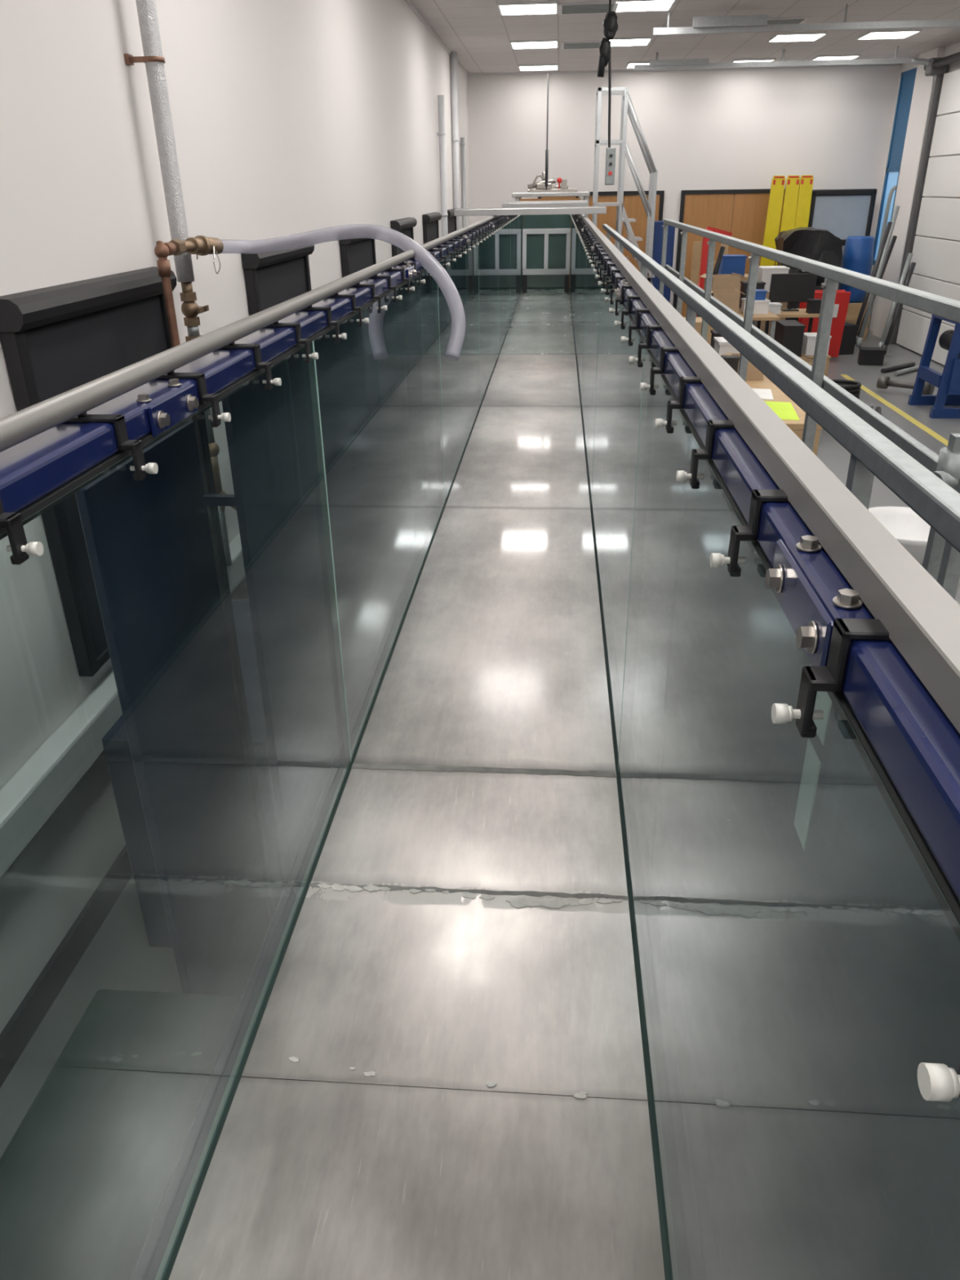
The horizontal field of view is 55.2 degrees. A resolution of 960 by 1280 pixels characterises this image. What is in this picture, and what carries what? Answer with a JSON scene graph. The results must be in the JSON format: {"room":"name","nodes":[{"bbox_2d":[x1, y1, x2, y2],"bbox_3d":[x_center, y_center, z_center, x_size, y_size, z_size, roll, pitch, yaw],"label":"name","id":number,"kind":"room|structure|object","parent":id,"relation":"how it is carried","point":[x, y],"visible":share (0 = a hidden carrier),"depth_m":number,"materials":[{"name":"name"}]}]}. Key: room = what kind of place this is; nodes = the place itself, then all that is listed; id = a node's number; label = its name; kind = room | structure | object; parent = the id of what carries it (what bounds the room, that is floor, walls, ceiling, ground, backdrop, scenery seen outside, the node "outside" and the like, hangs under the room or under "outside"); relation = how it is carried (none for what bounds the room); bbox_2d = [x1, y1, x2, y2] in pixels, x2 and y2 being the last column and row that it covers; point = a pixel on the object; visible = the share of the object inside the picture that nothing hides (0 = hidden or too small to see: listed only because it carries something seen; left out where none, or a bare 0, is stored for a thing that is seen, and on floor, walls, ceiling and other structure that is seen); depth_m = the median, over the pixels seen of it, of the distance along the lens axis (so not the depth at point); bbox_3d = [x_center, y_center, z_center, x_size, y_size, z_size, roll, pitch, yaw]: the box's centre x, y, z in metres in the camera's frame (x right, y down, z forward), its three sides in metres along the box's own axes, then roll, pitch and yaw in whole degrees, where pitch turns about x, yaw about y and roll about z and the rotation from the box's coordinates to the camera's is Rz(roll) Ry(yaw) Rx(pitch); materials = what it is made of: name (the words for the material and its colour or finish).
{"room":"hydraulics laboratory","nodes":[
{"label":"hydraulics laboratory","id":0,"kind":"room"},
{"bbox_2d":[0,0,469,1033],"bbox_3d":[-1.074,-2.736,6.236,0.200,3.850,21.000,1,26,4],"label":"wall","id":1,"kind":"structure","parent":0,"point":[298,117],"depth_m":3.33,"materials":[{"name":"paint"}]},
{"bbox_2d":[0,844,133,1088],"bbox_3d":[-0.938,-1.055,7.051,0.020,0.110,20.600,1,26,4],"label":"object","id":2,"kind":"structure","parent":1,"relation":"attached to","point":[27,1018],"depth_m":2.83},
{"bbox_2d":[0,266,176,676],"bbox_3d":[-1.206,-0.629,3.161,0.086,1.140,1.096,1,26,4],"label":"roller blind","id":3,"kind":"object","parent":1,"relation":"attached to","point":[56,340],"visible":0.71,"depth_m":2.83,"materials":[{"name":"fabric"}]},
{"bbox_2d":[0,532,245,879],"bbox_3d":[-0.915,-1.584,6.733,0.090,0.140,20.500,1,26,4],"label":"trim","id":4,"kind":"structure","parent":1,"relation":"attached to","point":[37,790],"depth_m":2.69,"materials":[{"name":"white plastic"}]},
{"bbox_2d":[123,0,236,566],"bbox_3d":[-1.122,-1.722,3.330,0.186,3.110,0.100,1,26,4],"label":"pipe","id":5,"kind":"object","parent":1,"relation":"attached to","point":[153,59],"visible":0.8,"depth_m":3.33,"materials":[{"name":"metal"}]},
{"bbox_2d":[154,235,223,347],"bbox_3d":[-1.086,-0.872,3.534,0.193,1.244,0.463,6,27,13],"label":"pipe","id":6,"kind":"object","parent":1,"relation":"attached to","point":[200,245],"visible":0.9,"depth_m":3.18,"materials":[{"name":"gold metal"}]},
{"bbox_2d":[221,223,466,359],"bbox_3d":[-0.464,-1.291,3.351,1.135,0.404,0.299,17,31,32],"label":"hose","id":7,"kind":"object","parent":6,"relation":"attached to","point":[447,286],"visible":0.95,"depth_m":3.27,"materials":[{"name":"grey plastic"}]},
{"bbox_2d":[240,238,314,315],"bbox_3d":[-1.040,-1.576,5.085,0.086,1.140,1.096,1,26,4],"label":"roller blind","id":8,"kind":"object","parent":1,"relation":"attached to","point":[274,276],"visible":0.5,"depth_m":4.75,"materials":[{"name":"black fabric"}]},
{"bbox_2d":[338,225,376,277],"bbox_3d":[-0.874,-2.522,7.008,0.086,1.140,1.096,1,26,4],"label":"roller blind","id":9,"kind":"object","parent":1,"relation":"attached to","point":[357,255],"visible":0.3,"depth_m":6.71,"materials":[{"name":"black fabric"}]},
{"bbox_2d":[390,217,417,256],"bbox_3d":[-0.708,-3.468,8.931,0.086,1.140,1.096,1,26,4],"label":"roller blind","id":10,"kind":"object","parent":1,"relation":"attached to","point":[403,227],"visible":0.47,"depth_m":8.57,"materials":[{"name":"black fabric"}]},
{"bbox_2d":[422,212,441,244],"bbox_3d":[-0.542,-4.414,10.855,0.086,1.140,1.096,1,26,4],"label":"roller blind","id":11,"kind":"object","parent":1,"relation":"attached to","point":[430,220],"visible":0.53,"depth_m":10.51,"materials":[{"name":"black fabric"}]},
{"bbox_2d":[404,0,468,75],"bbox_3d":[-0.992,-4.444,5.378,0.020,0.030,20.580,1,26,4],"label":"trim","id":12,"kind":"structure","parent":1,"relation":"attached to","point":[408,2],"depth_m":10.39,"materials":[{"name":"white plastic"}]},
{"bbox_2d":[436,94,448,236],"bbox_3d":[-0.454,-5.090,11.731,0.106,3.220,0.092,1,26,4],"label":"pipe","id":13,"kind":"object","parent":1,"relation":"attached to","point":[441,108],"visible":0.56,"depth_m":11.31,"materials":[{"name":"white paint"}]},
{"bbox_2d":[447,208,456,233],"bbox_3d":[-0.376,-5.360,12.778,0.086,1.140,1.096,1,26,4],"label":"roller blind","id":14,"kind":"object","parent":1,"relation":"attached to","point":[451,219],"visible":0.27,"depth_m":12.50,"materials":[{"name":"black fabric"}]},
{"bbox_2d":[449,51,460,230],"bbox_3d":[-0.330,-6.121,13.113,0.104,3.850,0.104,1,26,4],"label":"pipe","id":15,"kind":"object","parent":1,"relation":"attached to","point":[453,60],"visible":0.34,"depth_m":12.65,"materials":[{"name":"metal"}]},
{"bbox_2d":[459,137,466,227],"bbox_3d":[-0.243,-6.223,14.397,0.074,2.900,0.069,1,26,4],"label":"pipe","id":16,"kind":"object","parent":1,"relation":"attached to","point":[462,144],"visible":0.33,"depth_m":13.97,"materials":[{"name":"metal"}]},
{"bbox_2d":[0,330,959,1158],"bbox_3d":[2.394,-0.867,6.856,7.100,0.150,21.000,1,26,4],"label":"floor","id":17,"kind":"structure","parent":0,"point":[119,956],"depth_m":2.97,"materials":[{"name":"grey plastic"}]},
{"bbox_2d":[0,989,241,1279],"bbox_3d":[-0.656,1.443,1.213,0.390,0.760,1.820,1,26,4],"label":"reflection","id":18,"kind":"object","parent":17,"relation":"on","point":[86,1173],"visible":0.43,"depth_m":1.57,"materials":[{"name":"glass"}]},
{"bbox_2d":[75,419,269,996],"bbox_3d":[-0.547,0.451,2.074,0.145,1.780,0.490,1,26,4],"label":"glass panel","id":19,"kind":"object","parent":17,"relation":"on","point":[148,543],"visible":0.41,"depth_m":1.88,"materials":[{"name":"glass"}]},
{"bbox_2d":[192,412,275,924],"bbox_3d":[-0.595,0.266,2.315,0.035,1.900,0.035,1,26,4],"label":"upright","id":20,"kind":"object","parent":17,"relation":"on","point":[199,421],"visible":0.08,"depth_m":2.19,"materials":[{"name":"metal"}]},
{"bbox_2d":[0,213,959,1279],"bbox_3d":[0.315,-1.597,5.950,0.890,2.018,14.500,1,26,4],"label":"tank","id":21,"kind":"object","parent":17,"relation":"on","point":[613,933],"visible":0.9,"depth_m":1.37,"materials":[{"name":"glass"}]},
{"bbox_2d":[453,206,606,216],"bbox_3d":[0.393,-3.341,7.153,1.160,0.048,0.320,1,26,4],"label":"carriage","id":22,"kind":"object","parent":21,"relation":"on","point":[560,210],"visible":1,"depth_m":7.01,"materials":[{"name":"metal"}]},
{"bbox_2d":[502,201,587,207],"bbox_3d":[0.694,-4.659,9.832,0.900,0.048,0.320,1,26,4],"label":"carriage","id":23,"kind":"object","parent":21,"relation":"on","point":[548,204],"visible":0.84,"depth_m":9.69,"materials":[{"name":"metal"}]},
{"bbox_2d":[511,73,589,257],"bbox_3d":[0.971,-5.720,12.651,1.020,3.500,0.980,1,26,4],"label":"carriage","id":24,"kind":"object","parent":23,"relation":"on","point":[544,188],"visible":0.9,"depth_m":12.10,"materials":[{"name":"metal"}]},
{"bbox_2d":[522,228,570,293],"bbox_3d":[0.853,-4.894,11.857,0.609,0.760,0.105,1,26,4],"label":"gate","id":25,"kind":"object","parent":21,"relation":"on","point":[545,251],"visible":1,"depth_m":11.81,"materials":[{"name":"metal"}]},
{"bbox_2d":[591,86,658,291],"bbox_3d":[2.315,-6.103,13.478,1.320,3.420,0.655,1,26,4],"label":"metal frame","id":26,"kind":"structure","parent":17,"relation":"on","point":[621,215],"depth_m":13.11,"materials":[{"name":"metal"}]},
{"bbox_2d":[650,220,675,302],"bbox_3d":[2.845,-5.697,14.563,0.330,1.720,0.490,1,26,4],"label":"locker","id":27,"kind":"object","parent":17,"relation":"on","point":[658,229],"visible":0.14,"depth_m":14.16,"materials":[{"name":"metal"}]},
{"bbox_2d":[690,241,728,285],"bbox_3d":[3.252,-4.913,13.203,0.480,1.500,0.050,1,26,4],"label":"board","id":28,"kind":"object","parent":17,"relation":"on","point":[697,245],"visible":0.14,"depth_m":12.97,"materials":[{"name":"brown wood"}]},
{"bbox_2d":[696,226,732,316],"bbox_3d":[3.009,-4.484,12.066,0.815,1.738,0.400,1,26,4],"label":"crane","id":29,"kind":"object","parent":17,"relation":"on","point":[704,246],"visible":0.13,"depth_m":11.78,"materials":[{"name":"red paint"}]},
{"bbox_2d":[697,306,779,338],"bbox_3d":[3.087,-3.594,11.268,0.800,0.840,1.200,1,26,4],"label":"table","id":30,"kind":"object","parent":17,"relation":"on","point":[771,317],"visible":0.13,"depth_m":10.60,"materials":[{"name":"brown wood"}]},
{"bbox_2d":[699,272,745,291],"bbox_3d":[2.948,-4.261,11.230,0.472,0.396,0.300,-4,26,-6],"label":"cardboard box","id":31,"kind":"object","parent":30,"relation":"on","point":[720,282],"visible":0.42,"depth_m":11.06,"materials":[{"name":"cardboard"}]},
{"bbox_2d":[711,288,745,313],"bbox_3d":[2.857,-3.961,10.771,0.416,0.264,0.350,1,26,4],"label":"cardboard box","id":32,"kind":"object","parent":30,"relation":"on","point":[730,298],"visible":0.45,"depth_m":10.60,"materials":[{"name":"cardboard"}]},
{"bbox_2d":[738,280,765,308],"bbox_3d":[3.332,-4.232,11.268,0.260,0.300,0.260,1,26,4],"label":"tool case","id":33,"kind":"object","parent":30,"relation":"on","point":[760,284],"visible":0.43,"depth_m":11.16,"materials":[{"name":"black plastic"}]},
{"bbox_2d":[741,297,770,314],"bbox_3d":[3.256,-3.955,10.874,0.280,0.150,0.300,1,26,4],"label":"plastic tub","id":34,"kind":"object","parent":30,"relation":"on","point":[761,307],"visible":0.68,"depth_m":10.75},
{"bbox_2d":[738,274,748,293],"bbox_3d":[3.416,-4.454,12.716,0.520,1.100,0.520,1,26,4],"label":"wooden box","id":35,"kind":"object","parent":17,"relation":"on","point":[746,276],"visible":0.07,"depth_m":12.26,"materials":[{"name":"brown wood"}]},
{"bbox_2d":[718,254,746,275],"bbox_3d":[3.406,-5.065,12.416,0.320,0.250,0.320,1,26,4],"label":"bin","id":36,"kind":"object","parent":35,"relation":"on","point":[730,264],"visible":0.73,"depth_m":12.28,"materials":[{"name":"blue plastic"}]},
{"bbox_2d":[755,292,787,335],"bbox_3d":[3.966,-4.361,12.714,0.554,0.919,0.400,1,26,4],"label":"cardboard box","id":37,"kind":"object","parent":17,"relation":"on","point":[784,304],"visible":0.04,"depth_m":12.49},
{"bbox_2d":[756,266,790,292],"bbox_3d":[3.957,-4.896,12.452,0.360,0.300,0.360,1,26,4],"label":"plastic tub","id":38,"kind":"object","parent":37,"relation":"on","point":[764,273],"visible":0.46,"depth_m":12.29,"materials":[{"name":"plastic"}]},
{"bbox_2d":[760,175,785,266],"bbox_3d":[4.672,-6.229,14.905,0.277,2.335,0.153,1,26,4],"label":"board","id":39,"kind":"object","parent":17,"relation":"on","point":[777,187],"visible":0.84,"depth_m":14.64,"materials":[{"name":"yellow paint"}]},
{"bbox_2d":[746,374,822,455],"bbox_3d":[1.959,-1.524,7.018,0.460,0.900,2.800,1,26,4],"label":"workbench","id":40,"kind":"object","parent":17,"relation":"on","point":[796,426],"visible":0.02,"depth_m":6.00,"materials":[{"name":"brown wood"}]},
{"bbox_2d":[713,337,740,355],"bbox_3d":[1.979,-2.247,7.219,0.260,0.220,0.280,1,26,4],"label":"plastic tub","id":41,"kind":"object","parent":40,"relation":"on","point":[722,346],"visible":0.19,"depth_m":7.09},
{"bbox_2d":[720,355,739,373],"bbox_3d":[1.797,-1.942,6.625,0.120,0.200,0.120,1,26,4],"label":"tool case","id":42,"kind":"object","parent":40,"relation":"on","point":[732,360],"visible":0.42,"depth_m":6.55,"materials":[{"name":"black plastic"}]},
{"bbox_2d":[723,351,763,380],"bbox_3d":[1.989,-2.048,6.869,0.306,0.170,0.240,1,26,4],"label":"cardboard box","id":43,"kind":"object","parent":40,"relation":"on","point":[753,373],"visible":0.28,"depth_m":6.78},
{"bbox_2d":[764,400,799,420],"bbox_3d":[1.868,-1.478,5.902,0.296,0.003,0.560,4,27,10],"label":"sheet","id":44,"kind":"object","parent":40,"relation":"on","point":[784,411],"visible":0.43,"depth_m":5.88,"materials":[{"name":"paper"}]},
{"bbox_2d":[756,308,819,335],"bbox_3d":[3.965,-3.844,11.851,0.750,0.750,0.600,1,26,4],"label":"computer desk","id":45,"kind":"object","parent":17,"relation":"on","point":[802,313],"visible":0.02,"depth_m":11.53,"materials":[{"name":"brown wood"}]},
{"bbox_2d":[768,273,817,311],"bbox_3d":[3.969,-4.422,11.678,0.560,0.440,0.140,1,26,4],"label":"computer monitor","id":46,"kind":"object","parent":45,"relation":"on","point":[784,287],"visible":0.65,"depth_m":11.64,"materials":[{"name":"black plastic"}]},
{"bbox_2d":[805,298,821,313],"bbox_3d":[4.168,-4.168,11.473,0.160,0.160,0.160,1,26,4],"label":"tool case","id":47,"kind":"object","parent":45,"relation":"on","point":[813,305],"visible":0.92,"depth_m":11.42,"materials":[{"name":"black plastic"}]},
{"bbox_2d":[777,175,799,240],"bbox_3d":[4.913,-6.225,14.886,0.241,2.333,0.153,1,26,4],"label":"board","id":48,"kind":"object","parent":17,"relation":"on","point":[792,185],"visible":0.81,"depth_m":14.55,"materials":[{"name":"yellow paint"}]},
{"bbox_2d":[773,320,805,356],"bbox_3d":[3.625,-3.365,10.886,0.240,0.750,0.520,1,26,4],"label":"tool case","id":49,"kind":"object","parent":17,"relation":"on","point":[789,334],"visible":0.33,"depth_m":10.59,"materials":[{"name":"black plastic"}]},
{"bbox_2d":[794,174,813,226],"bbox_3d":[5.134,-6.220,14.870,0.224,2.331,0.153,1,26,4],"label":"board","id":50,"kind":"object","parent":17,"relation":"on","point":[806,184],"visible":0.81,"depth_m":14.52,"materials":[{"name":"yellow paint"}]},
{"bbox_2d":[773,226,842,321],"bbox_3d":[4.925,-5.386,13.944,0.953,1.628,0.850,1,26,4],"label":"bag","id":51,"kind":"object","parent":17,"relation":"on","point":[821,245],"visible":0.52,"depth_m":13.53,"materials":[{"name":"black plastic"}]},
{"bbox_2d":[800,352,831,376],"bbox_3d":[4.026,-3.292,11.167,0.320,0.360,0.380,1,26,4],"label":"wooden box","id":52,"kind":"object","parent":17,"relation":"on","point":[828,357],"visible":0.17,"depth_m":10.96,"materials":[{"name":"brown wood"}]},
{"bbox_2d":[801,332,831,355],"bbox_3d":[4.022,-3.557,11.037,0.280,0.220,0.320,1,26,4],"label":"plastic tub","id":53,"kind":"object","parent":52,"relation":"on","point":[809,338],"visible":0.49,"depth_m":10.93,"materials":[{"name":"plastic"}]},
{"bbox_2d":[798,289,850,357],"bbox_3d":[4.698,-4.346,12.659,0.590,0.871,0.299,1,26,4],"label":"board","id":54,"kind":"object","parent":17,"relation":"on","point":[841,304],"visible":0.41,"depth_m":12.57,"materials":[{"name":"red paint"}]},
{"bbox_2d":[808,188,876,245],"bbox_3d":[5.784,-6.186,15.013,1.000,2.120,0.100,1,26,4],"label":"framed panel","id":55,"kind":"object","parent":17,"relation":"on","point":[846,213],"visible":0.49,"depth_m":14.67,"materials":[{"name":"black plastic"}]},
{"bbox_2d":[831,379,861,399],"bbox_3d":[4.111,-2.836,10.434,0.403,0.179,0.403,1,26,4],"label":"coiled hose","id":56,"kind":"object","parent":17,"relation":"on","point":[854,388],"visible":0.46,"depth_m":10.31,"materials":[{"name":"black plastic"}]},
{"bbox_2d":[838,322,858,355],"bbox_3d":[5.154,-4.324,13.189,0.360,0.400,0.320,-6,27,-11],"label":"tool case","id":57,"kind":"object","parent":17,"relation":"on","point":[850,331],"visible":0.48,"depth_m":13.07,"materials":[{"name":"black plastic"}]},
{"bbox_2d":[844,302,870,340],"bbox_3d":[5.774,-5.018,14.415,0.500,0.550,0.520,1,26,4],"label":"wooden crate","id":58,"kind":"object","parent":17,"relation":"on","point":[854,308],"visible":0.18,"depth_m":14.14,"materials":[{"name":"brown wood"}]},
{"bbox_2d":[837,235,874,302],"bbox_3d":[5.763,-5.683,14.089,0.460,0.930,0.460,1,26,4],"label":"barrel","id":59,"kind":"object","parent":58,"relation":"on","point":[858,253],"visible":0.62,"depth_m":13.87,"materials":[{"name":"plastic"}]},
{"bbox_2d":[857,346,886,365],"bbox_3d":[5.286,-3.834,12.413,0.320,0.200,0.260,6,27,15],"label":"tool case","id":60,"kind":"object","parent":17,"relation":"on","point":[868,356],"visible":1,"depth_m":12.32,"materials":[{"name":"black plastic"}]},
{"bbox_2d":[856,222,892,335],"bbox_3d":[5.593,-5.077,13.203,0.584,1.690,0.088,-20,32,-34],"label":"steel pole","id":61,"kind":"object","parent":17,"relation":"on","point":[889,224],"visible":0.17,"depth_m":13.11,"materials":[{"name":"metal"}]},
{"bbox_2d":[854,235,897,345],"bbox_3d":[5.834,-5.160,13.590,0.613,1.492,0.089,-19,31,-32],"label":"steel pole","id":62,"kind":"object","parent":17,"relation":"on","point":[894,237],"visible":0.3,"depth_m":13.46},
{"bbox_2d":[855,205,899,346],"bbox_3d":[5.757,-5.251,13.326,0.555,1.889,0.086,-23,33,-37],"label":"steel pole","id":63,"kind":"object","parent":17,"relation":"on","point":[860,339],"visible":0.86,"depth_m":13.29,"materials":[{"name":"metal"}]},
{"bbox_2d":[866,185,897,334],"bbox_3d":[6.288,-5.926,14.415,0.121,2.164,0.077,1,26,4],"label":"pole","id":64,"kind":"object","parent":17,"relation":"on","point":[893,188],"visible":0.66,"depth_m":14.13,"materials":[{"name":"metal"}]},
{"bbox_2d":[840,374,948,446],"bbox_3d":[4.294,-1.336,7.579,0.080,0.002,9.400,1,26,4],"label":"floor marking","id":65,"kind":"object","parent":17,"relation":"on","point":[888,404],"depth_m":9.68,"materials":[{"name":"paint"}]},
{"bbox_2d":[877,253,912,347],"bbox_3d":[5.900,-4.803,13.086,0.540,1.292,0.084,-24,34,-39],"label":"steel pole","id":66,"kind":"object","parent":17,"relation":"on","point":[882,341],"visible":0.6,"depth_m":13.08,"materials":[{"name":"metal"}]},
{"bbox_2d":[881,262,915,355],"bbox_3d":[5.838,-4.627,12.842,0.540,1.193,0.084,-24,34,-39],"label":"steel pole","id":67,"kind":"object","parent":17,"relation":"on","point":[885,345],"visible":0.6,"depth_m":12.84,"materials":[{"name":"metal"}]},
{"bbox_2d":[868,506,930,564],"bbox_3d":[2.716,-0.627,5.885,0.680,0.265,0.680,1,26,4],"label":"bowl","id":68,"kind":"object","parent":17,"relation":"on","point":[910,530],"visible":0.27,"depth_m":6.08,"materials":[{"name":"ceramic"}]},
{"bbox_2d":[876,375,934,395],"bbox_3d":[4.883,-2.929,10.560,0.605,0.220,0.222,18,32,33],"label":"roller","id":69,"kind":"object","parent":17,"relation":"on","point":[883,382],"visible":0.7,"depth_m":10.58,"materials":[{"name":"metal"}]},
{"bbox_2d":[907,314,959,418],"bbox_3d":[5.201,-2.878,9.582,1.000,0.980,0.760,1,26,4],"label":"stand","id":70,"kind":"object","parent":17,"relation":"on","point":[948,383],"visible":0.85,"depth_m":9.53,"materials":[{"name":"paint"}]},
{"bbox_3d":[1.082,-0.217,4.551,0.740,0.750,13.500,1,26,4],"label":"platform","id":71,"kind":"object","parent":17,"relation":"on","visible":0},
{"bbox_2d":[602,223,959,552],"bbox_3d":[0.812,-1.106,4.248,0.070,1.120,11.700,1,26,4],"label":"handrail","id":72,"kind":"object","parent":71,"relation":"on","point":[873,454],"visible":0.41,"depth_m":1.41,"materials":[{"name":"metal"}]},
{"bbox_2d":[658,218,959,599],"bbox_3d":[1.371,-1.039,4.037,0.149,1.170,11.350,1,26,4],"label":"guard railing","id":73,"kind":"object","parent":71,"relation":"on","point":[941,560],"visible":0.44,"depth_m":3.46,"materials":[{"name":"metal"}]},
{"bbox_2d":[466,65,901,306],"bbox_3d":[3.168,-7.239,15.279,6.700,3.850,0.200,1,26,4],"label":"wall","id":74,"kind":"structure","parent":0,"point":[721,129],"depth_m":14.70,"materials":[{"name":"paint"}]},
{"bbox_2d":[587,190,664,271],"bbox_3d":[2.397,-6.427,15.589,1.290,2.140,0.080,1,26,4],"label":"door","id":75,"kind":"structure","parent":74,"relation":"in","point":[633,206],"depth_m":15.26,"materials":[{"name":"brown wood"}]},
{"bbox_2d":[467,63,902,75],"bbox_3d":[3.133,-8.906,14.340,6.700,0.030,0.020,1,26,4],"label":"trim","id":76,"kind":"structure","parent":74,"relation":"attached to","point":[624,70],"depth_m":14.38,"materials":[{"name":"white plastic"}]},
{"bbox_2d":[672,188,785,317],"bbox_3d":[4.176,-6.389,15.454,1.720,2.140,0.080,1,26,4],"label":"door","id":77,"kind":"structure","parent":74,"relation":"in","point":[702,209],"depth_m":15.18,"materials":[{"name":"brown wood"}]},
{"bbox_2d":[409,0,959,73],"bbox_3d":[2.337,-4.458,5.095,7.100,0.150,21.000,1,26,4],"label":"ceiling","id":78,"kind":"structure","parent":0,"point":[476,30],"depth_m":11.01,"materials":[{"name":"tile"}]},
{"bbox_2d":[497,0,558,15],"bbox_3d":[0.492,-6.409,9.324,0.600,0.020,0.600,1,26,4],"label":"recessed light","id":79,"kind":"object","parent":78,"relation":"in","point":[532,7],"visible":1,"depth_m":9.29,"materials":[{"name":"white plastic"}]},
{"bbox_2d":[499,4,555,14],"bbox_3d":[0.492,-6.412,9.323,0.560,0.010,0.560,1,26,4],"label":"diffuser","id":80,"kind":"object","parent":79,"relation":"attached to","point":[504,9],"depth_m":9.34,"materials":[{"name":"plastic"}]},
{"bbox_2d":[510,39,558,48],"bbox_3d":[0.693,-7.553,11.650,0.600,0.020,0.600,1,26,4],"label":"recessed light","id":81,"kind":"object","parent":78,"relation":"in","point":[526,44],"visible":1,"depth_m":11.62,"materials":[{"name":"white plastic"}]},
{"bbox_2d":[511,41,556,48],"bbox_3d":[0.693,-7.556,11.649,0.560,0.010,0.560,1,26,4],"label":"diffuser","id":82,"kind":"object","parent":81,"relation":"attached to","point":[514,44],"depth_m":11.66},
{"bbox_2d":[518,63,558,71],"bbox_3d":[0.886,-8.653,13.887,0.600,0.020,0.600,1,26,4],"label":"recessed light","id":83,"kind":"object","parent":78,"relation":"in","point":[555,66],"visible":1,"depth_m":13.85,"materials":[{"name":"white plastic"}]},
{"bbox_2d":[560,40,600,49],"bbox_3d":[1.337,-7.626,11.782,0.600,0.021,0.600,1,26,4],"label":"ceiling vent","id":84,"kind":"object","parent":78,"relation":"in","point":[584,44],"visible":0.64,"depth_m":11.69,"materials":[{"name":"white plastic"}]},
{"bbox_2d":[558,1,618,14],"bbox_3d":[1.098,-6.439,9.369,0.600,0.021,0.600,1,26,4],"label":"ceiling vent","id":85,"kind":"object","parent":78,"relation":"in","point":[595,7],"visible":0.94,"depth_m":9.30,"materials":[{"name":"white plastic"}]},
{"bbox_2d":[597,0,617,185],"bbox_3d":[1.189,-5.140,8.543,0.200,1.630,0.120,1,26,4],"label":"chain hoist","id":86,"kind":"object","parent":78,"relation":"hanging from","point":[610,22],"visible":1,"depth_m":8.46,"materials":[{"name":"black plastic"}]},
{"bbox_2d":[609,36,652,46],"bbox_3d":[1.839,-7.529,11.563,0.600,0.020,0.600,1,26,4],"label":"recessed light","id":87,"kind":"object","parent":78,"relation":"in","point":[643,41],"visible":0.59,"depth_m":11.53,"materials":[{"name":"white plastic"}]},
{"bbox_2d":[609,39,649,45],"bbox_3d":[1.839,-7.531,11.562,0.560,0.010,0.560,1,26,4],"label":"diffuser","id":88,"kind":"object","parent":87,"relation":"attached to","point":[614,42],"depth_m":11.58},
{"bbox_2d":[611,0,675,12],"bbox_3d":[1.639,-6.384,9.237,0.600,0.020,0.600,1,26,4],"label":"recessed light","id":89,"kind":"object","parent":78,"relation":"in","point":[624,6],"visible":0.85,"depth_m":9.24,"materials":[{"name":"white plastic"}]},
{"bbox_2d":[767,16,809,24],"bbox_3d":[3.342,-6.965,10.369,0.600,0.021,0.600,1,26,4],"label":"ceiling vent","id":90,"kind":"object","parent":78,"relation":"in","point":[782,20],"visible":0.41,"depth_m":10.19,"materials":[{"name":"white plastic"}]},
{"bbox_2d":[767,31,827,42],"bbox_3d":[3.933,-7.484,11.405,0.600,0.020,0.600,1,26,4],"label":"recessed light","id":91,"kind":"object","parent":78,"relation":"in","point":[788,37],"visible":1,"depth_m":11.37,"materials":[{"name":"white plastic"}]},
{"bbox_2d":[770,34,823,41],"bbox_3d":[3.933,-7.487,11.403,0.560,0.010,0.560,1,26,4],"label":"diffuser","id":92,"kind":"object","parent":91,"relation":"attached to","point":[777,37],"depth_m":11.43,"materials":[{"name":"plastic"}]},
{"bbox_2d":[653,4,959,35],"bbox_3d":[3.786,-6.406,9.438,3.950,0.220,0.110,1,26,4],"label":"track","id":93,"kind":"object","parent":78,"relation":"hanging from","point":[754,23],"visible":0.89,"depth_m":9.49,"materials":[{"name":"metal"}]},
{"bbox_2d":[808,54,861,60],"bbox_3d":[5.157,-8.474,13.383,0.600,0.020,0.600,1,26,4],"label":"recessed light","id":94,"kind":"object","parent":78,"relation":"in","point":[834,56],"visible":0.63,"depth_m":13.27,"materials":[{"name":"white plastic"}]},
{"bbox_2d":[856,29,921,39],"bbox_3d":[5.030,-7.460,11.321,0.600,0.020,0.600,1,26,4],"label":"recessed light","id":95,"kind":"object","parent":78,"relation":"in","point":[876,34],"visible":1,"depth_m":11.29,"materials":[{"name":"white plastic"}]},
{"bbox_2d":[859,31,915,39],"bbox_3d":[5.030,-7.463,11.320,0.560,0.010,0.560,1,26,4],"label":"diffuser","id":96,"kind":"object","parent":95,"relation":"attached to","point":[869,35],"depth_m":11.35,"materials":[{"name":"plastic"}]},
{"bbox_2d":[867,41,959,332],"bbox_3d":[5.805,-2.589,5.715,0.200,3.850,21.000,1,26,4],"label":"wall","id":97,"kind":"structure","parent":0,"point":[954,48],"depth_m":13.90,"materials":[{"name":"paint"}]},
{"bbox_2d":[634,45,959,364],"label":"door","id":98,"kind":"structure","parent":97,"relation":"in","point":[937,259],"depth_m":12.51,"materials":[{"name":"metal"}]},
{"bbox_2d":[872,66,917,265],"bbox_3d":[6.418,-7.242,14.215,0.060,2.700,0.700,1,26,4],"label":"window","id":99,"kind":"structure","parent":97,"relation":"in","point":[906,84],"depth_m":14.10,"materials":[{"name":"blue glass"}]},
{"bbox_2d":[872,46,946,340],"bbox_3d":[6.340,-6.498,13.666,0.100,3.850,0.750,1,26,4],"label":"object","id":100,"kind":"structure","parent":97,"relation":"attached to","point":[923,84],"depth_m":13.47,"materials":[{"name":"paint"}]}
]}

